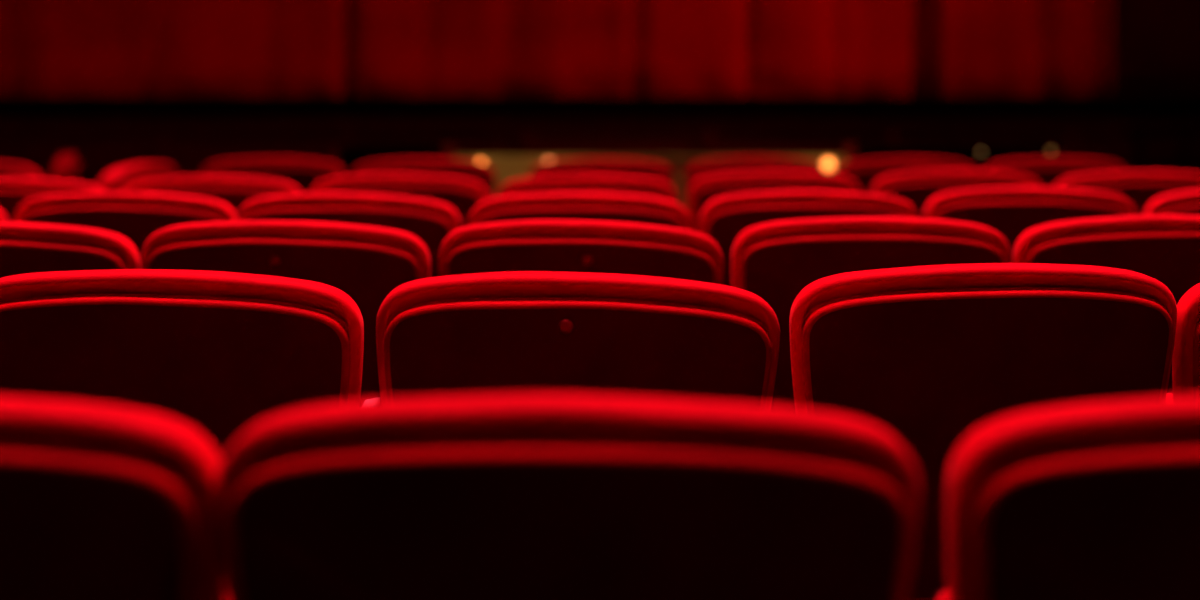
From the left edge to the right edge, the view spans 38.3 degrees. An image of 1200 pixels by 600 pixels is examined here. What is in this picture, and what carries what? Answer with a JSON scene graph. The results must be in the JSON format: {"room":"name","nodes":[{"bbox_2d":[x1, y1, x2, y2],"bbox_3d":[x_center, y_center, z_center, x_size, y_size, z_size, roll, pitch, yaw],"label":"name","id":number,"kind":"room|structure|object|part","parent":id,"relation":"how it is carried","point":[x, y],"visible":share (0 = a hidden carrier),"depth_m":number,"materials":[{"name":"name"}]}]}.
{"room":"auditorium","nodes":[
{"label":"auditorium","id":0,"kind":"room"},
{"bbox_3d":[0.000,0.662,5.315,12.400,0.100,14.800,0,7,0],"label":"floor","id":1,"kind":"structure","parent":0,"visible":0},
{"bbox_2d":[0,208,7,220],"bbox_3d":[-1.701,0.225,4.331,0.571,1.000,0.466,0,7,0],"label":"seat","id":2,"kind":"object","parent":1,"relation":"on","point":[3,217],"visible":0.09,"depth_m":4.12,"materials":[{"name":"red fabric"}]},
{"bbox_2d":[0,162,41,177],"bbox_3d":[-2.279,-0.023,6.419,0.603,1.001,0.465,0,7,0],"label":"seat","id":3,"kind":"object","parent":1,"relation":"on","point":[7,170],"visible":0.17,"depth_m":6.17,"materials":[{"name":"red fabric"}]},
{"bbox_2d":[0,178,105,221],"bbox_3d":[-1.686,0.127,5.153,0.571,1.000,0.465,0,7,0],"label":"seat","id":4,"kind":"object","parent":1,"relation":"on","point":[13,191],"visible":0.16,"depth_m":4.89,"materials":[{"name":"red fabric"}]},
{"bbox_3d":[-1.672,-0.102,4.988,0.538,0.505,0.159,0,7,0],"label":"backrest","id":5,"kind":"part","parent":4,"relation":"part of","materials":[{"name":"red fabric"}]},
{"bbox_2d":[50,152,81,181],"bbox_3d":[-2.360,-0.105,7.108,0.466,1.000,0.571,-2,7,-17],"label":"seat","id":6,"kind":"object","parent":1,"relation":"on","point":[65,166],"visible":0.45,"depth_m":6.89,"materials":[{"name":"red fabric"}]},
{"bbox_2d":[0,221,140,277],"bbox_3d":[-1.160,0.329,3.454,0.570,1.000,0.466,0,7,-2],"label":"seat","id":7,"kind":"object","parent":1,"relation":"on","point":[25,247],"visible":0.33,"depth_m":3.19,"materials":[{"name":"red fabric"}]},
{"bbox_2d":[0,396,228,599],"bbox_3d":[-0.592,0.550,1.594,0.584,1.000,0.467,0,7,0],"label":"seat","id":8,"kind":"object","parent":1,"relation":"on","point":[99,501],"visible":0.96,"depth_m":1.34,"materials":[{"name":"red fabric"}]},
{"bbox_2d":[15,192,236,268],"bbox_3d":[-1.173,0.213,4.435,0.578,1.000,0.468,0,7,0],"label":"seat","id":9,"kind":"object","parent":1,"relation":"on","point":[135,216],"visible":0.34,"depth_m":4.17,"materials":[{"name":"red fabric"}]},
{"bbox_3d":[-1.159,-0.017,4.271,0.538,0.505,0.159,1,7,0],"label":"backrest","id":10,"kind":"part","parent":9,"relation":"part of","materials":[{"name":"red fabric"}]},
{"bbox_2d":[98,162,178,191],"bbox_3d":[-1.776,0.013,6.109,0.465,1.001,0.571,1,7,8],"label":"seat","id":11,"kind":"object","parent":1,"relation":"on","point":[116,179],"visible":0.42,"depth_m":5.88,"materials":[{"name":"red fabric"}]},
{"bbox_2d":[0,269,363,459],"bbox_3d":[-0.613,0.435,2.564,0.578,1.000,0.468,0,7,-1],"label":"seat","id":12,"kind":"object","parent":1,"relation":"on","point":[220,354],"visible":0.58,"depth_m":2.31,"materials":[{"name":"red fabric"}]},
{"bbox_3d":[-0.598,0.205,2.400,0.538,0.505,0.159,1,7,-1],"label":"backrest","id":13,"kind":"part","parent":12,"relation":"part of","materials":[{"name":"red fabric"}]},
{"bbox_2d":[121,175,301,216],"bbox_3d":[-1.157,0.111,5.291,0.576,1.000,0.467,0,7,0],"label":"seat","id":14,"kind":"object","parent":1,"relation":"on","point":[235,191],"visible":0.19,"depth_m":5.03,"materials":[{"name":"red fabric"}]},
{"bbox_3d":[-1.142,-0.119,5.127,0.538,0.505,0.159,0,7,0],"label":"backrest","id":15,"kind":"part","parent":14,"relation":"part of","materials":[{"name":"red fabric"}]},
{"bbox_2d":[202,157,344,192],"bbox_3d":[-1.254,-0.064,6.765,0.579,1.000,0.468,0,7,0],"label":"seat","id":16,"kind":"object","parent":1,"relation":"on","point":[304,173],"visible":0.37,"depth_m":6.50,"materials":[{"name":"red fabric"}]},
{"bbox_3d":[-1.238,-0.293,6.601,0.538,0.505,0.159,0,7,0],"label":"backrest","id":17,"kind":"part","parent":16,"relation":"part of","materials":[{"name":"red fabric"}]},
{"bbox_2d":[142,220,430,399],"bbox_3d":[-0.613,0.326,3.477,0.578,1.000,0.468,0,7,-2],"label":"seat","id":18,"kind":"object","parent":1,"relation":"on","point":[365,262],"visible":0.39,"depth_m":3.21,"materials":[{"name":"red fabric"}]},
{"bbox_3d":[-0.596,0.097,3.314,0.538,0.505,0.159,1,7,-2],"label":"backrest","id":19,"kind":"part","parent":18,"relation":"part of","materials":[{"name":"red fabric"}]},
{"bbox_2d":[237,192,460,276],"bbox_3d":[-0.623,0.216,4.399,0.570,1.001,0.465,0,7,0],"label":"seat","id":20,"kind":"object","parent":1,"relation":"on","point":[430,221],"visible":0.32,"depth_m":4.13,"materials":[{"name":"red fabric"}]},
{"bbox_3d":[-0.612,-0.013,4.234,0.538,0.505,0.159,1,7,0],"label":"backrest","id":21,"kind":"part","parent":20,"relation":"part of","materials":[{"name":"red fabric"}]},
{"bbox_2d":[311,173,488,226],"bbox_3d":[-0.619,0.096,5.410,0.570,1.001,0.465,0,7,0],"label":"seat","id":22,"kind":"object","parent":1,"relation":"on","point":[463,195],"visible":0.24,"depth_m":5.15,"materials":[{"name":"red fabric"}]},
{"bbox_3d":[-0.605,-0.133,5.245,0.538,0.506,0.159,0,7,0],"label":"backrest","id":23,"kind":"part","parent":22,"relation":"part of","materials":[{"name":"red fabric"}]},
{"bbox_2d":[351,158,495,197],"bbox_3d":[-0.659,-0.052,6.665,0.603,1.000,0.465,0,7,0],"label":"seat","id":24,"kind":"object","parent":1,"relation":"on","point":[482,173],"visible":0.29,"depth_m":6.40,"materials":[{"name":"red fabric"}]},
{"bbox_2d":[217,393,921,599],"bbox_3d":[-0.040,0.550,1.586,0.588,1.001,0.465,0,7,0],"label":"seat","id":25,"kind":"object","parent":1,"relation":"on","point":[522,496],"visible":1,"depth_m":1.32,"materials":[{"name":"red fabric"}]},
{"bbox_2d":[366,271,779,404],"bbox_3d":[-0.048,0.438,2.526,0.569,1.002,0.465,0,7,-1],"label":"seat","id":26,"kind":"object","parent":1,"relation":"on","point":[506,332],"visible":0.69,"depth_m":2.27,"materials":[{"name":"red fabric"}]},
{"bbox_2d":[469,192,690,229],"bbox_3d":[-0.065,0.215,4.410,0.576,1.000,0.467,0,7,0],"label":"seat","id":27,"kind":"object","parent":1,"relation":"on","point":[631,208],"visible":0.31,"depth_m":4.14,"materials":[{"name":"red fabric"}]},
{"bbox_2d":[439,219,723,283],"bbox_3d":[-0.053,0.325,3.486,0.570,1.001,0.465,0,7,-1],"label":"seat","id":28,"kind":"object","parent":1,"relation":"on","point":[562,245],"visible":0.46,"depth_m":3.22,"materials":[{"name":"red fabric"}]},
{"bbox_2d":[497,174,677,202],"bbox_3d":[-0.053,0.103,5.359,0.570,1.000,0.466,0,7,0],"label":"seat","id":29,"kind":"object","parent":1,"relation":"on","point":[598,183],"visible":0.23,"depth_m":5.10,"materials":[{"name":"red fabric"}]},
{"bbox_2d":[0,97,1199,185],"bbox_3d":[0.000,-0.653,10.788,12.360,1.221,3.580,0,7,0],"label":"stage","id":30,"kind":"object","parent":1,"relation":"on","point":[189,134],"visible":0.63,"depth_m":9.02,"materials":[{"name":"black"}]},
{"bbox_2d":[0,0,352,96],"bbox_3d":[-2.832,-3.415,10.293,2.632,4.377,0.300,0,7,-3],"label":"stage curtain","id":31,"kind":"object","parent":30,"relation":"on","point":[112,48],"visible":1,"depth_m":10.48,"materials":[{"name":"fabric"}]},
{"bbox_2d":[352,0,915,96],"bbox_3d":[0.204,-3.424,10.375,3.529,4.377,0.313,0,7,0],"label":"stage curtain","id":32,"kind":"object","parent":30,"relation":"on","point":[408,48],"visible":1,"depth_m":10.54,"materials":[{"name":"fabric"}]},
{"bbox_2d":[914,0,1113,96],"bbox_3d":[2.526,-3.416,10.306,1.193,4.377,0.296,0,7,0],"label":"stage curtain","id":33,"kind":"object","parent":30,"relation":"on","point":[972,48],"visible":1,"depth_m":10.49,"materials":[{"name":"fabric"}]},
{"bbox_2d":[1044,0,1199,96],"bbox_3d":[4.525,-3.504,11.049,3.250,4.377,0.296,0,7,0],"label":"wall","id":34,"kind":"structure","parent":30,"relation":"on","point":[1156,43],"depth_m":11.21,"materials":[{"name":"fabric"}]},
{"bbox_2d":[529,158,673,187],"bbox_3d":[-0.011,-0.049,6.638,0.576,1.000,0.467,0,7,0],"label":"seat","id":35,"kind":"object","parent":1,"relation":"on","point":[607,166],"visible":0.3,"depth_m":6.37,"materials":[{"name":"red fabric"}]},
{"bbox_2d":[329,143,1068,210],"bbox_3d":[0.438,-0.190,7.745,3.277,1.020,0.083,0,7,0],"label":"rail","id":36,"kind":"object","parent":1,"relation":"on","point":[507,168],"visible":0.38,"depth_m":7.68,"materials":[{"name":"red"}]},
{"bbox_3d":[-1.179,-0.190,7.745,0.044,1.020,0.083,0,7,0],"label":"post","id":37,"kind":"part","parent":36,"relation":"part of","materials":[{"name":"red"}]},
{"bbox_3d":[-0.927,-0.219,7.737,0.494,0.880,0.042,0,7,0],"label":"rail panel","id":38,"kind":"part","parent":36,"relation":"part of","materials":[{"name":"red"}]},
{"bbox_3d":[-0.927,-0.669,7.690,0.498,0.025,0.070,0,7,0],"label":"handrail","id":39,"kind":"part","parent":36,"relation":"part of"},
{"bbox_3d":[-0.676,-0.190,7.745,0.044,1.020,0.083,0,7,0],"label":"post","id":40,"kind":"part","parent":36,"relation":"part of","materials":[{"name":"red"}]},
{"bbox_3d":[0.218,-0.632,7.694,1.784,0.025,0.070,0,7,0],"label":"handrail","id":41,"kind":"part","parent":36,"relation":"part of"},
{"bbox_3d":[0.218,-0.201,7.739,1.780,0.842,0.042,0,7,0],"label":"rail panel","id":42,"kind":"part","parent":36,"relation":"part of","materials":[{"name":"red"}]},
{"bbox_2d":[822,159,833,172],"bbox_3d":[1.001,-0.578,7.616,0.052,0.093,0.114,0,7,0],"label":"globe lamp","id":43,"kind":"object","parent":36,"relation":"attached to","point":[827,164],"visible":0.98,"depth_m":7.57,"materials":[{"name":"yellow glass"}]},
{"bbox_3d":[1.112,-0.190,7.745,0.044,1.020,0.083,0,7,0],"label":"post","id":44,"kind":"part","parent":36,"relation":"part of","materials":[{"name":"red"}]},
{"bbox_3d":[1.583,-0.219,7.737,0.935,0.880,0.042,0,7,0],"label":"rail panel","id":45,"kind":"part","parent":36,"relation":"part of","materials":[{"name":"red"}]},
{"bbox_3d":[1.583,-0.669,7.690,0.939,0.025,0.070,0,7,0],"label":"handrail","id":46,"kind":"part","parent":36,"relation":"part of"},
{"bbox_2d":[975,150,982,162],"bbox_3d":[1.671,-0.633,7.617,0.022,0.061,0.099,0,7,0],"label":"globe lamp","id":47,"kind":"object","parent":36,"relation":"attached to","point":[980,154],"visible":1,"depth_m":7.58,"materials":[{"name":"clear glass"}]},
{"bbox_2d":[1048,149,1053,157],"bbox_3d":[1.978,-0.638,7.616,0.022,0.063,0.099,0,7,0],"label":"globe lamp","id":48,"kind":"object","parent":36,"relation":"attached to","point":[1050,151],"visible":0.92,"depth_m":7.57,"materials":[{"name":"clear glass"}]},
{"bbox_3d":[2.055,-0.190,7.745,0.044,1.020,0.083,0,7,0],"label":"post","id":49,"kind":"part","parent":36,"relation":"part of","materials":[{"name":"red"}]},
{"bbox_2d":[685,156,824,213],"bbox_3d":[0.579,-0.073,6.835,0.571,1.001,0.465,0,7,0],"label":"seat","id":50,"kind":"object","parent":1,"relation":"on","point":[698,169],"visible":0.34,"depth_m":6.57,"materials":[{"name":"red fabric"}]},
{"bbox_2d":[688,171,860,232],"bbox_3d":[0.529,0.074,5.602,0.579,1.000,0.468,0,7,0],"label":"seat","id":51,"kind":"object","parent":1,"relation":"on","point":[704,189],"visible":0.26,"depth_m":5.34,"materials":[{"name":"red fabric"}]},
{"bbox_2d":[700,190,917,285],"bbox_3d":[0.502,0.205,4.499,0.570,1.001,0.465,0,7,0],"label":"seat","id":52,"kind":"object","parent":1,"relation":"on","point":[723,219],"visible":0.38,"depth_m":4.24,"materials":[{"name":"red fabric"}]},
{"bbox_3d":[0.516,-0.025,4.334,0.538,0.506,0.159,0,7,0],"label":"backrest","id":53,"kind":"part","parent":52,"relation":"part of","materials":[{"name":"red fabric"}]},
{"bbox_2d":[731,216,1009,406],"bbox_3d":[0.511,0.314,3.579,0.576,1.000,0.467,0,7,0],"label":"seat","id":54,"kind":"object","parent":1,"relation":"on","point":[774,261],"visible":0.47,"depth_m":3.31,"materials":[{"name":"red fabric"}]},
{"bbox_3d":[0.526,0.085,3.415,0.538,0.505,0.159,0,7,0],"label":"backrest","id":55,"kind":"part","parent":54,"relation":"part of","materials":[{"name":"red fabric"}]},
{"bbox_2d":[835,157,975,192],"bbox_3d":[1.145,-0.065,6.770,0.571,1.000,0.466,0,7,0],"label":"seat","id":56,"kind":"object","parent":1,"relation":"on","point":[866,172],"visible":0.19,"depth_m":6.51,"materials":[{"name":"red fabric"}]},
{"bbox_3d":[1.161,-0.294,6.605,0.538,0.506,0.159,0,7,0],"label":"backrest","id":57,"kind":"part","parent":56,"relation":"part of","materials":[{"name":"red fabric"}]},
{"bbox_2d":[871,170,1041,217],"bbox_3d":[1.114,0.065,5.682,0.571,1.000,0.465,0,7,0],"label":"seat","id":58,"kind":"object","parent":1,"relation":"on","point":[917,188],"visible":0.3,"depth_m":5.42,"materials":[{"name":"red fabric"}]},
{"bbox_3d":[1.130,-0.165,5.516,0.538,0.505,0.159,0,7,0],"label":"backrest","id":59,"kind":"part","parent":58,"relation":"part of","materials":[{"name":"red fabric"}]},
{"bbox_2d":[789,263,1176,599],"bbox_3d":[0.525,0.424,2.648,0.577,1.001,0.467,0,7,1],"label":"seat","id":60,"kind":"object","parent":1,"relation":"on","point":[927,355],"visible":0.6,"depth_m":2.40,"materials":[{"name":"red fabric"}]},
{"bbox_3d":[0.542,0.195,2.483,0.538,0.505,0.159,-1,7,1],"label":"backrest","id":61,"kind":"part","parent":60,"relation":"part of","materials":[{"name":"red fabric"}]},
{"bbox_2d":[923,187,1135,262],"bbox_3d":[1.091,0.186,4.660,0.570,1.000,0.466,0,7,0],"label":"seat","id":62,"kind":"object","parent":1,"relation":"on","point":[1009,211],"visible":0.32,"depth_m":4.39,"materials":[{"name":"red fabric"}]},
{"bbox_3d":[1.103,-0.044,4.495,0.538,0.506,0.159,1,7,0],"label":"backrest","id":63,"kind":"part","parent":62,"relation":"part of","materials":[{"name":"red fabric"}]},
{"bbox_2d":[985,157,1125,186],"bbox_3d":[1.722,-0.062,6.747,0.603,1.000,0.466,0,7,0],"label":"seat","id":64,"kind":"object","parent":1,"relation":"on","point":[1048,171],"visible":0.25,"depth_m":6.48,"materials":[{"name":"red fabric"}]},
{"bbox_3d":[1.722,-0.291,6.582,0.538,0.505,0.159,0,7,0],"label":"backrest","id":65,"kind":"part","parent":64,"relation":"part of","materials":[{"name":"red fabric"}]},
{"bbox_2d":[933,394,1199,599],"bbox_3d":[0.551,0.548,1.603,0.603,1.001,0.466,0,7,0],"label":"seat","id":66,"kind":"object","parent":1,"relation":"on","point":[1098,500],"visible":1,"depth_m":1.35,"materials":[{"name":"red fabric"}]},
{"bbox_3d":[0.551,0.443,1.658,0.460,0.345,0.085,0,-2,0],"label":"seat","id":67,"kind":"part","parent":66,"relation":"part of","materials":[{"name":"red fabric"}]},
{"bbox_2d":[1012,214,1199,393],"bbox_3d":[1.096,0.308,3.630,0.603,1.001,0.465,0,7,2],"label":"seat","id":68,"kind":"object","parent":1,"relation":"on","point":[1165,248],"visible":0.27,"depth_m":3.37,"materials":[{"name":"red fabric"}]},
{"bbox_3d":[1.096,0.078,3.464,0.538,0.506,0.159,-1,7,2],"label":"backrest","id":69,"kind":"part","parent":68,"relation":"part of","materials":[{"name":"red fabric"}]},
{"bbox_2d":[1054,171,1199,214],"bbox_3d":[1.682,0.074,5.600,0.603,1.000,0.466,0,7,0],"label":"seat","id":70,"kind":"object","parent":1,"relation":"on","point":[1140,188],"visible":0.23,"depth_m":5.33,"materials":[{"name":"red fabric"}]},
{"bbox_3d":[1.682,-0.155,5.435,0.538,0.505,0.159,0,7,0],"label":"backrest","id":71,"kind":"part","parent":70,"relation":"part of","materials":[{"name":"red fabric"}]},
{"bbox_2d":[1126,126,1199,173],"bbox_3d":[2.983,-0.315,8.527,0.793,1.084,0.050,0,7,0],"label":"railing","id":72,"kind":"object","parent":1,"relation":"on","point":[1184,165],"visible":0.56,"depth_m":8.46,"materials":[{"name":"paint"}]},
{"bbox_3d":[2.647,-0.290,8.530,0.040,1.034,0.040,0,7,0],"label":"post","id":73,"kind":"part","parent":72,"relation":"part of","materials":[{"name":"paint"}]},
{"bbox_3d":[2.983,-0.829,8.466,0.793,0.050,0.050,0,7,0],"label":"handrail","id":74,"kind":"part","parent":72,"relation":"part of","materials":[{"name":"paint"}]},
{"bbox_3d":[2.983,-0.534,8.501,0.713,0.284,0.026,0,7,0],"label":"rail panel","id":75,"kind":"part","parent":72,"relation":"part of","materials":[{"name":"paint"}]},
{"bbox_3d":[2.871,-0.290,8.530,0.040,1.034,0.040,0,7,0],"label":"post","id":76,"kind":"part","parent":72,"relation":"part of","materials":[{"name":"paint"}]},
{"bbox_2d":[1144,190,1199,214],"bbox_3d":[1.674,0.186,4.659,0.603,1.000,0.466,0,7,0],"label":"seat","id":77,"kind":"object","parent":1,"relation":"on","point":[1184,202],"visible":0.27,"depth_m":4.41,"materials":[{"name":"red fabric"}]},
{"bbox_2d":[1166,283,1199,395],"bbox_3d":[1.084,0.424,2.647,0.603,1.001,0.465,0,7,0],"label":"seat","id":78,"kind":"object","parent":1,"relation":"on","point":[1186,353],"visible":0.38,"depth_m":2.42,"materials":[{"name":"red fabric"}]}
]}

